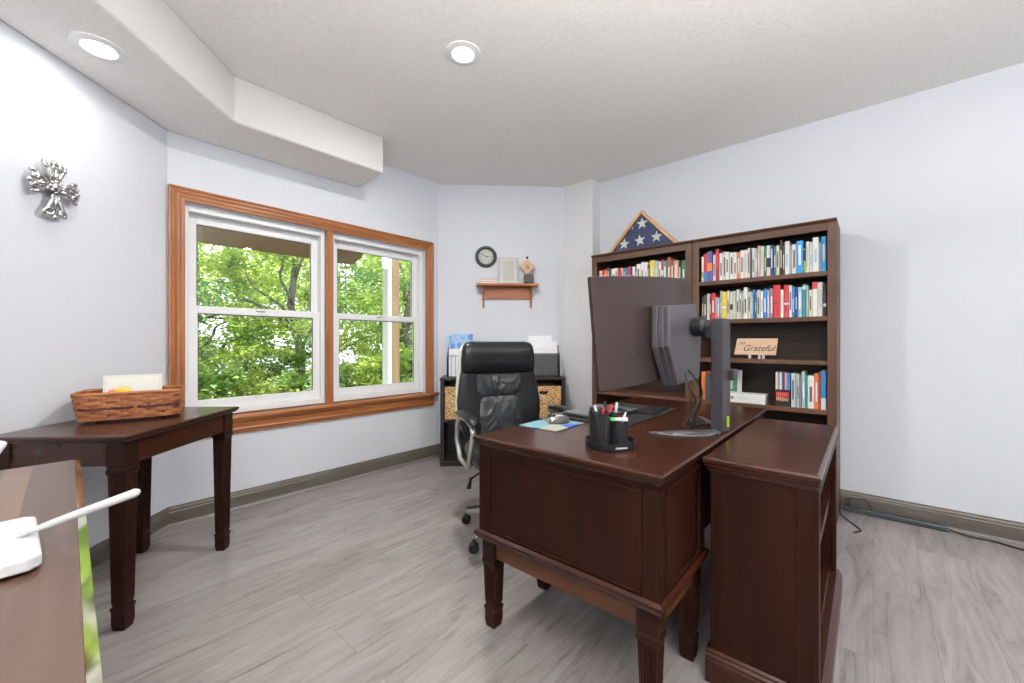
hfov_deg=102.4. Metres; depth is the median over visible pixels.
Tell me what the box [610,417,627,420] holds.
eraser
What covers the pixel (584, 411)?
keyboard
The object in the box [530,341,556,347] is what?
paper stack
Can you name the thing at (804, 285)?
book
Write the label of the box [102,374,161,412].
greeting card
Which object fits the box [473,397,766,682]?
writing desk
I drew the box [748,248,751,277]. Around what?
book
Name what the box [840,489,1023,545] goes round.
baseboard
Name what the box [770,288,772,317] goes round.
book
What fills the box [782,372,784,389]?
book
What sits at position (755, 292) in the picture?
book
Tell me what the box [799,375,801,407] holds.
book
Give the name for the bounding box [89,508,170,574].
baseboard
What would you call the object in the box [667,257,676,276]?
book
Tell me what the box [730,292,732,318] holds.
book
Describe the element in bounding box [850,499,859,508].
wall outlet
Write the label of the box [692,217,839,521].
bookcase
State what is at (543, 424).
mouse pad
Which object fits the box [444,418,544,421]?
shelf
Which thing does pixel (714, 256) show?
book
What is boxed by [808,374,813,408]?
book
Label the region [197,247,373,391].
tree
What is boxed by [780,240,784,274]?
book
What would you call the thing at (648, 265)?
book
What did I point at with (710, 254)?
book
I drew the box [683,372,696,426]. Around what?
cable
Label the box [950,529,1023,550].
extension cord
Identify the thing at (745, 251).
book
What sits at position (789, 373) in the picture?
book
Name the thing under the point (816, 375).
book
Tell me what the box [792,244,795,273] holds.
book
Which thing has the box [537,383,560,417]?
seagrass basket
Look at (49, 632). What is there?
table
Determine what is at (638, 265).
book
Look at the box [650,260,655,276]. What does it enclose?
book
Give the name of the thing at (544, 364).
paper stack
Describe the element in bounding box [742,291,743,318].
book
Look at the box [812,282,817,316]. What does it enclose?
book
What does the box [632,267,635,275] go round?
book
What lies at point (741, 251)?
book
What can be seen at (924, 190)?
wall
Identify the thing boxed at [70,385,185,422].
woven basket
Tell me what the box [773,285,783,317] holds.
book
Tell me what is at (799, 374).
book
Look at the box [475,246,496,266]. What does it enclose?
wall clock
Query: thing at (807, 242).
book
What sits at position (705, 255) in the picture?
book
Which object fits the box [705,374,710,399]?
book
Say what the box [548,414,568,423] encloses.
computer mouse
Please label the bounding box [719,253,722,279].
book
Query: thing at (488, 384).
chair backrest
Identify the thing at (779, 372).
book
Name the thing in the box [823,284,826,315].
book
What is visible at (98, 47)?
recessed light
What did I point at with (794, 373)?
book
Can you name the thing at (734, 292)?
book
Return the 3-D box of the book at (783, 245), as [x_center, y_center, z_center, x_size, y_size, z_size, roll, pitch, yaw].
[1.901,-0.553,2.862,0.013,0.200,0.170,0,0,41]
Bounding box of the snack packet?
[107,387,131,400]
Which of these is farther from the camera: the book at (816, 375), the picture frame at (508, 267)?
the picture frame at (508, 267)
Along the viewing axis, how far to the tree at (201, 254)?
13.62 m
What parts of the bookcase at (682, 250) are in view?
panel, rail, shelf, crown, panel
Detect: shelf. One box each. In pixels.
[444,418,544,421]
[444,451,466,462]
[476,283,538,307]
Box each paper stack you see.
[528,336,551,342]
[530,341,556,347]
[533,347,556,375]
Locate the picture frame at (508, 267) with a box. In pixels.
[499,257,517,282]
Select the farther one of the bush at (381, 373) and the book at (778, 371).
the bush at (381, 373)
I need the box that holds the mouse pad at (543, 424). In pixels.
[519,418,583,431]
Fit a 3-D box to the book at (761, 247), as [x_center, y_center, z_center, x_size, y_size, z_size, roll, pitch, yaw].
[1.799,-0.560,2.940,0.021,0.215,0.148,0,0,41]
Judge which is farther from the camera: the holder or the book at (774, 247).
the holder
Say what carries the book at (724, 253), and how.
on the bookcase at (810, 344)
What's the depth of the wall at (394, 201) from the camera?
3.18 m
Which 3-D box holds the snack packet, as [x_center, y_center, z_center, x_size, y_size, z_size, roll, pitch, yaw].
[-1.837,0.249,1.930,0.030,0.071,0.093,0,0,38]
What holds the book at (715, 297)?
on the bookcase at (810, 344)
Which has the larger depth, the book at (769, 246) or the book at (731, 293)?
the book at (731, 293)
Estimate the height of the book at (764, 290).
0.205 m
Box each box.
[524,274,533,282]
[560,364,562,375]
[730,391,767,404]
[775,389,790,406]
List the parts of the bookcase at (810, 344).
panel, rail, shelf, shelf, shelf, crown, shelf, panel, panel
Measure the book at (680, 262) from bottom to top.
0.180 m
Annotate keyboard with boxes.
[563,404,637,417]
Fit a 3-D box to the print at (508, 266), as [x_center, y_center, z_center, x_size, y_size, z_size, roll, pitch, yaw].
[-0.037,-0.712,4.149,0.116,0.204,0.021,0,0,-4]
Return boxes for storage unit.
[440,375,565,466]
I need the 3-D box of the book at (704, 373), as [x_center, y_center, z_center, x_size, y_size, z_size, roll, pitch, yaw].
[1.505,0.336,3.190,0.030,0.210,0.140,0,0,41]
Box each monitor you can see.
[587,276,737,433]
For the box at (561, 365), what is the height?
0.115 m
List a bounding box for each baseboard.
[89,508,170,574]
[167,444,438,527]
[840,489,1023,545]
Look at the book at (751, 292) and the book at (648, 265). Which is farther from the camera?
the book at (648, 265)
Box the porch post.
[383,257,398,383]
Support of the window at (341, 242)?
attached to the wall at (394, 201)
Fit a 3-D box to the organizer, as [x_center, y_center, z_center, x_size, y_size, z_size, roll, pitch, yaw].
[0.358,0.317,1.506,0.180,0.128,0.180,0,0,41]
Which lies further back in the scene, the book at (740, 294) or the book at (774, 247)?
the book at (740, 294)
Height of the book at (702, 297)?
0.180 m
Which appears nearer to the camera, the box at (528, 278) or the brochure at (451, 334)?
the brochure at (451, 334)
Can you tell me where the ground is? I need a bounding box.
[206,367,409,396]
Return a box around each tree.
[197,242,291,393]
[197,243,298,365]
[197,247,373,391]
[198,243,291,395]
[228,254,401,361]
[262,256,380,347]
[337,254,411,378]
[340,255,411,363]
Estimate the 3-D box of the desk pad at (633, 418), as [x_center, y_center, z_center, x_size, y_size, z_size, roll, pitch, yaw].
[0.578,0.378,2.181,0.360,0.006,0.640,0,0,41]
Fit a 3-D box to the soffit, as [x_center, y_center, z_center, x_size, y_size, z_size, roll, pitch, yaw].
[-1.731,-1.447,1.210,1.073,0.280,4.629,0,0,5]
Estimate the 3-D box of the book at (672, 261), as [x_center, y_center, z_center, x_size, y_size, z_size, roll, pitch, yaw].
[1.323,-0.553,3.342,0.022,0.200,0.137,0,0,41]
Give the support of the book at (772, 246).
on the bookcase at (810, 344)
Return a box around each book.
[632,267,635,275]
[637,264,640,275]
[641,262,644,275]
[644,262,649,275]
[647,264,649,275]
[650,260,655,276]
[654,261,659,276]
[658,262,660,276]
[661,260,665,276]
[663,261,666,276]
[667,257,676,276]
[671,260,675,277]
[674,260,678,277]
[679,261,681,278]
[682,260,684,278]
[701,257,703,281]
[702,297,703,316]
[702,371,710,398]
[704,254,706,281]
[704,295,706,318]
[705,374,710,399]
[707,251,715,280]
[707,294,711,319]
[710,297,711,319]
[712,293,719,317]
[713,255,715,280]
[715,297,718,317]
[716,249,723,280]
[717,298,719,317]
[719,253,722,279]
[720,291,723,317]
[722,292,726,318]
[723,252,725,279]
[726,252,729,279]
[727,291,731,318]
[730,252,733,278]
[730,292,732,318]
[733,291,735,318]
[734,252,736,278]
[736,289,741,318]
[737,252,739,278]
[739,293,741,318]
[740,250,743,277]
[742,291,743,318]
[744,250,747,277]
[744,287,751,318]
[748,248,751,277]
[748,292,750,318]
[750,250,751,277]
[751,292,752,318]
[752,248,754,276]
[753,290,756,317]
[755,248,757,276]
[755,292,756,317]
[757,290,761,317]
[758,246,760,276]
[760,246,763,276]
[760,291,762,317]
[763,289,768,317]
[764,246,766,275]
[767,245,770,275]
[767,290,769,317]
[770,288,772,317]
[771,245,774,275]
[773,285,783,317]
[774,247,775,274]
[776,245,779,274]
[776,371,779,388]
[778,372,779,388]
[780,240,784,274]
[780,290,783,317]
[780,371,783,389]
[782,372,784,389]
[783,245,784,274]
[784,285,788,316]
[785,241,791,273]
[785,372,788,389]
[787,372,791,389]
[789,285,793,316]
[790,245,791,273]
[791,372,796,406]
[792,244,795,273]
[792,287,794,316]
[795,287,797,316]
[795,373,798,406]
[796,241,804,272]
[797,373,801,407]
[798,287,801,316]
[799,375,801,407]
[802,284,807,316]
[802,371,807,407]
[803,249,805,272]
[805,374,809,407]
[806,241,808,271]
[806,286,810,316]
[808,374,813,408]
[809,242,812,271]
[809,290,811,316]
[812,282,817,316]
[813,237,820,271]
[814,372,818,408]
[818,282,824,315]
[819,242,820,270]
[819,371,820,409]
[821,236,826,270]
[821,370,826,409]
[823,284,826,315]
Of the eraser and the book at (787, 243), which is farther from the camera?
the book at (787, 243)
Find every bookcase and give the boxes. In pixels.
[591,240,691,404]
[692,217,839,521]
[703,418,841,682]
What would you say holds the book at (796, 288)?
on the bookcase at (810, 344)
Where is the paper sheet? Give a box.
[449,349,458,375]
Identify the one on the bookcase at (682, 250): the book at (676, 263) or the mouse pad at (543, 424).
the book at (676, 263)
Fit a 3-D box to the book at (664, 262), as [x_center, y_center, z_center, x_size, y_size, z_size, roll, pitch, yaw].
[1.281,-0.553,3.383,0.031,0.200,0.138,0,0,41]
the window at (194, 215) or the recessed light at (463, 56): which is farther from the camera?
the window at (194, 215)
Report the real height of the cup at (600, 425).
0.115 m
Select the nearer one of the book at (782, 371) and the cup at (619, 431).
the cup at (619, 431)
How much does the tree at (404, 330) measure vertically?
8.028 m
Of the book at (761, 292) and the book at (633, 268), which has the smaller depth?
the book at (761, 292)
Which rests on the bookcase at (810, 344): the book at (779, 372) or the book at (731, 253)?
the book at (731, 253)
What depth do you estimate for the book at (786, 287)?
2.79 m
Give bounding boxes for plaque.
[519,256,534,273]
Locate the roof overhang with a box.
[197,225,362,264]
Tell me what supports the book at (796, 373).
on the bookcase at (810, 344)
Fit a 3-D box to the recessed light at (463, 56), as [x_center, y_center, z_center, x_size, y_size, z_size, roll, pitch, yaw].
[-0.269,-1.582,2.269,0.196,0.010,0.196,0,0,41]
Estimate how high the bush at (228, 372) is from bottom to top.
2.467 m
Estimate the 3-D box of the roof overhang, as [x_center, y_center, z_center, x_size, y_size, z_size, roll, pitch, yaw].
[-3.936,-1.500,3.611,3.680,0.195,7.230,0,0,41]
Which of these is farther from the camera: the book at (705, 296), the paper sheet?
the paper sheet
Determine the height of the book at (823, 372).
0.250 m
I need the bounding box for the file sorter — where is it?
[447,341,473,376]
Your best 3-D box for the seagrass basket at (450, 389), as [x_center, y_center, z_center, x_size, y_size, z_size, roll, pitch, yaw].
[-0.466,0.571,3.971,0.330,0.300,0.310,0,0,-4]
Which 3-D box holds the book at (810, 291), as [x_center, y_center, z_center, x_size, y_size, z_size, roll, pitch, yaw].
[2.002,-0.250,2.753,0.020,0.175,0.142,0,0,41]
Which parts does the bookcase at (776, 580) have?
panel, shelf, shelf, frame, panel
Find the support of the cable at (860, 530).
on the floor
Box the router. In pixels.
[0,441,140,578]
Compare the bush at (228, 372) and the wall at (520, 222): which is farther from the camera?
the bush at (228, 372)
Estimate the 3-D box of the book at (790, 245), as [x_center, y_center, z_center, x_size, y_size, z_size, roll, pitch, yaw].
[1.921,-0.553,2.826,0.011,0.200,0.134,0,0,41]
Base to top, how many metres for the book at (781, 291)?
0.190 m
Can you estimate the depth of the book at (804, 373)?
2.73 m
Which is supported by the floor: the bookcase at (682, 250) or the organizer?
the bookcase at (682, 250)
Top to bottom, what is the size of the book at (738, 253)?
0.195 m
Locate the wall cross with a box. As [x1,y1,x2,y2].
[25,159,79,220]
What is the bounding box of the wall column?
[564,179,599,408]
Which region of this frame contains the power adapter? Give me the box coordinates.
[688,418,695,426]
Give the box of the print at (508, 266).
[503,261,513,280]
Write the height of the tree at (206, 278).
8.964 m
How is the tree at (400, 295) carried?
on the ground
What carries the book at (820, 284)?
on the bookcase at (810, 344)
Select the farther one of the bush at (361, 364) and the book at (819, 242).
the bush at (361, 364)
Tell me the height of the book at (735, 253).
0.195 m
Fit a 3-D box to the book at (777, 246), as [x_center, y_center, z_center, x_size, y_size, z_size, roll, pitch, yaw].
[1.874,-0.555,2.883,0.019,0.205,0.167,0,0,41]
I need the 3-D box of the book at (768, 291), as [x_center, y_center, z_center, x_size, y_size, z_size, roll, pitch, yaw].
[1.822,-0.260,2.909,0.016,0.195,0.140,0,0,41]
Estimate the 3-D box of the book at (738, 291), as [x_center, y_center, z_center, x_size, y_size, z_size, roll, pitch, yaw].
[1.694,-0.270,3.053,0.020,0.215,0.168,0,0,41]
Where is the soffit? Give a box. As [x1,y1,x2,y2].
[0,0,382,186]
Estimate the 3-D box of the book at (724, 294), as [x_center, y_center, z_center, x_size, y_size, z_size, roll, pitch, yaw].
[1.624,-0.265,3.108,0.033,0.205,0.166,0,0,41]
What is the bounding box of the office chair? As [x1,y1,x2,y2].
[455,342,571,553]
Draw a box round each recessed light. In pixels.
[67,31,128,62]
[445,40,480,65]
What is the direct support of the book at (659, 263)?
on the bookcase at (682, 250)
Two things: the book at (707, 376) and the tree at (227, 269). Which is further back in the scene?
the tree at (227, 269)
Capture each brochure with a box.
[449,336,471,348]
[451,334,472,341]
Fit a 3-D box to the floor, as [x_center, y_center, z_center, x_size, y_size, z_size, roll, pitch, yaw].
[0.514,1.213,0.813,6.700,0.120,5.900,0,0,41]
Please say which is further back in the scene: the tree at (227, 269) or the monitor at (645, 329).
the tree at (227, 269)
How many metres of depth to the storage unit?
3.86 m
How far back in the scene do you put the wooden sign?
2.94 m
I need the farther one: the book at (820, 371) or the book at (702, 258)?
the book at (702, 258)
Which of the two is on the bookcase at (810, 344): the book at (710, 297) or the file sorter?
the book at (710, 297)
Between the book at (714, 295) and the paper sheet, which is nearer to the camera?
the book at (714, 295)
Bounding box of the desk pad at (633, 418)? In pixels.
[566,402,676,425]
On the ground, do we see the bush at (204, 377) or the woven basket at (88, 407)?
the bush at (204, 377)
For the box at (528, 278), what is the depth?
4.12 m
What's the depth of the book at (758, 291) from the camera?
2.89 m
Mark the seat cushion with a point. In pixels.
(475, 462)
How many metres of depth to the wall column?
4.12 m
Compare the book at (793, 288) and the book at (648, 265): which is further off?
the book at (648, 265)
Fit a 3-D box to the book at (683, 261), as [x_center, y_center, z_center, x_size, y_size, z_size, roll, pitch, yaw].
[1.403,-0.545,3.300,0.034,0.185,0.170,0,0,41]
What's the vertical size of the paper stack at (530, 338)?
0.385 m
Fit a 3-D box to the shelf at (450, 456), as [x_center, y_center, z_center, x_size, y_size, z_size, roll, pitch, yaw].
[-0.090,1.112,3.997,1.097,0.022,0.333,0,0,-4]
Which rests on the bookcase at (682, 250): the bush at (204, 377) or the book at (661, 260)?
the book at (661, 260)
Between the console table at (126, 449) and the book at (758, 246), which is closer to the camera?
the console table at (126, 449)
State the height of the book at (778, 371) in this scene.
0.118 m
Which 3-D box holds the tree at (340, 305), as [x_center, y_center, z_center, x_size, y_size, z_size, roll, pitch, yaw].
[-6.961,-1.462,15.608,7.040,8.330,6.713,0,0,21]
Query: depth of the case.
3.52 m
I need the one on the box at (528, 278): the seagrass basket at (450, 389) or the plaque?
the plaque
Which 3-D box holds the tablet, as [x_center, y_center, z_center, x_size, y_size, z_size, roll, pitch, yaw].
[0.757,0.369,2.225,0.100,0.011,0.270,0,0,37]
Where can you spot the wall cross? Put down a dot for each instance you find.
(40, 183)
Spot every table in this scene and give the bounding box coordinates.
[0,406,238,630]
[0,460,102,682]
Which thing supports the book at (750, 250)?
on the bookcase at (810, 344)
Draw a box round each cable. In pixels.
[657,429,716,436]
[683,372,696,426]
[688,370,709,424]
[839,497,861,532]
[856,498,872,510]
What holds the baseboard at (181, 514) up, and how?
attached to the wall at (394, 201)
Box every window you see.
[185,204,324,412]
[333,233,421,401]
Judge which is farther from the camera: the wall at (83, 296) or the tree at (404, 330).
the tree at (404, 330)
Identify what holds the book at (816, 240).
on the bookcase at (810, 344)
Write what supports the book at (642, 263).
on the bookcase at (682, 250)
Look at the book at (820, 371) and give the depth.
2.67 m
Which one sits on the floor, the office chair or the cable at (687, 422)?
the office chair
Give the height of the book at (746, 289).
0.225 m
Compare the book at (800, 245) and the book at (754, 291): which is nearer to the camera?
the book at (800, 245)
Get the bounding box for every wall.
[0,20,166,547]
[167,130,439,506]
[438,184,563,443]
[600,62,1023,522]
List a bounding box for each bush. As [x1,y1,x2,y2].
[198,341,311,397]
[198,352,296,399]
[198,366,226,399]
[258,351,382,393]
[310,342,411,389]
[353,354,411,383]
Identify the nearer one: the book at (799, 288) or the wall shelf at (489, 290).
the book at (799, 288)
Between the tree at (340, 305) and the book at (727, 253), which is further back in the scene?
the tree at (340, 305)
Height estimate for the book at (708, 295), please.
0.200 m
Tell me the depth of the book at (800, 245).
2.73 m
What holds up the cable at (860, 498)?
attached to the power strip
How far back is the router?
0.76 m
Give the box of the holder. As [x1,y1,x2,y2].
[534,345,559,376]
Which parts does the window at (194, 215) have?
sash, sash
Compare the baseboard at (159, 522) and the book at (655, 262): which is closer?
the baseboard at (159, 522)
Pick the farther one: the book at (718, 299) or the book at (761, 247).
the book at (718, 299)
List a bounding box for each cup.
[589,410,611,443]
[611,421,627,444]
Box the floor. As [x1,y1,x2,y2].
[92,457,1023,682]
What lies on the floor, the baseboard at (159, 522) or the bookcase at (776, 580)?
the bookcase at (776, 580)
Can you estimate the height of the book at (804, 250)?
0.160 m
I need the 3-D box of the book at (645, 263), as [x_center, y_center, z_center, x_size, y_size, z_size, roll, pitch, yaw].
[1.164,-0.558,3.498,0.031,0.210,0.137,0,0,41]
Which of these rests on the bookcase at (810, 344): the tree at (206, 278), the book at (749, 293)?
the book at (749, 293)
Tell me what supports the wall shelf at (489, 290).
attached to the wall at (520, 222)
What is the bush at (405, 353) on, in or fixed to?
on the ground
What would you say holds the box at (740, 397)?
on the bookcase at (810, 344)
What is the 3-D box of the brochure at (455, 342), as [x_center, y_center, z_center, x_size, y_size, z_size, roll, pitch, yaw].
[-0.496,0.137,3.959,0.224,0.385,0.004,0,0,-4]
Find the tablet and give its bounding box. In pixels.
[634,405,668,414]
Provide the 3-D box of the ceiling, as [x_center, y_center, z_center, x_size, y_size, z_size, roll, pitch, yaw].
[0.514,-1.662,0.813,6.700,0.150,5.900,0,0,41]
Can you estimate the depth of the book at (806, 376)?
2.72 m
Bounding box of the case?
[609,210,677,252]
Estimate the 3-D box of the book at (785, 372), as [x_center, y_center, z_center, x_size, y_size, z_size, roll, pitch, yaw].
[1.892,0.269,2.836,0.012,0.118,0.110,0,0,41]
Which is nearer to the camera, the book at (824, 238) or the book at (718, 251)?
the book at (824, 238)
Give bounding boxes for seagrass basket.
[445,384,456,418]
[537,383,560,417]
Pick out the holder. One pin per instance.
(557, 353)
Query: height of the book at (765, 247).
0.215 m
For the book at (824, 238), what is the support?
on the bookcase at (810, 344)
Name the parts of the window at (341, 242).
sash, sash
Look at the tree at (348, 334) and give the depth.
20.80 m
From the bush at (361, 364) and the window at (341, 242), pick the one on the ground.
the bush at (361, 364)
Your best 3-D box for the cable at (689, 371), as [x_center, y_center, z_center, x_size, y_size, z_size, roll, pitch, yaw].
[0.833,0.251,1.830,0.053,0.262,0.196,0,0,41]
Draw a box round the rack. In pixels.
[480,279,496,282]
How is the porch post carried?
on the ground
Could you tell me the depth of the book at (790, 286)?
2.77 m
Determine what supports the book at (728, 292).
on the bookcase at (810, 344)
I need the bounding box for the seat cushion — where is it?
[465,440,478,467]
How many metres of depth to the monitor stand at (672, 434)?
1.66 m
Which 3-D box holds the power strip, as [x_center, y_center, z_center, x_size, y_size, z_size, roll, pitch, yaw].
[2.458,1.135,2.662,0.500,0.035,0.044,0,0,41]
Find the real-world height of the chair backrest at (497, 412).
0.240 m
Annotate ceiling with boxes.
[163,0,1023,186]
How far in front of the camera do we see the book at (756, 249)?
2.91 m
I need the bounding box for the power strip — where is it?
[843,504,948,531]
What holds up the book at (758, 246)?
on the bookcase at (810, 344)
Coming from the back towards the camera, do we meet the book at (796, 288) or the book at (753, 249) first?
the book at (753, 249)
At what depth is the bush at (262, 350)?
10.06 m
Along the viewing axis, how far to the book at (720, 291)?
3.07 m
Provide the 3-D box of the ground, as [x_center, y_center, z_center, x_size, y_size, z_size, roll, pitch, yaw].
[-13.078,2.703,18.144,36.400,0.100,70.000,0,0,41]
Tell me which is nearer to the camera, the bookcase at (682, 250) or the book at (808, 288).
the book at (808, 288)
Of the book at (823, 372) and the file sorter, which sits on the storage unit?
the file sorter
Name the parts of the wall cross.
cross arm, cross arm, cross arm, cross arm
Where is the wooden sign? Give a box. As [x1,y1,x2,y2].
[734,338,777,358]
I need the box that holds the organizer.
[585,407,635,451]
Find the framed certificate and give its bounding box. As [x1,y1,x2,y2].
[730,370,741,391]
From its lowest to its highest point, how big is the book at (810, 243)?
0.200 m

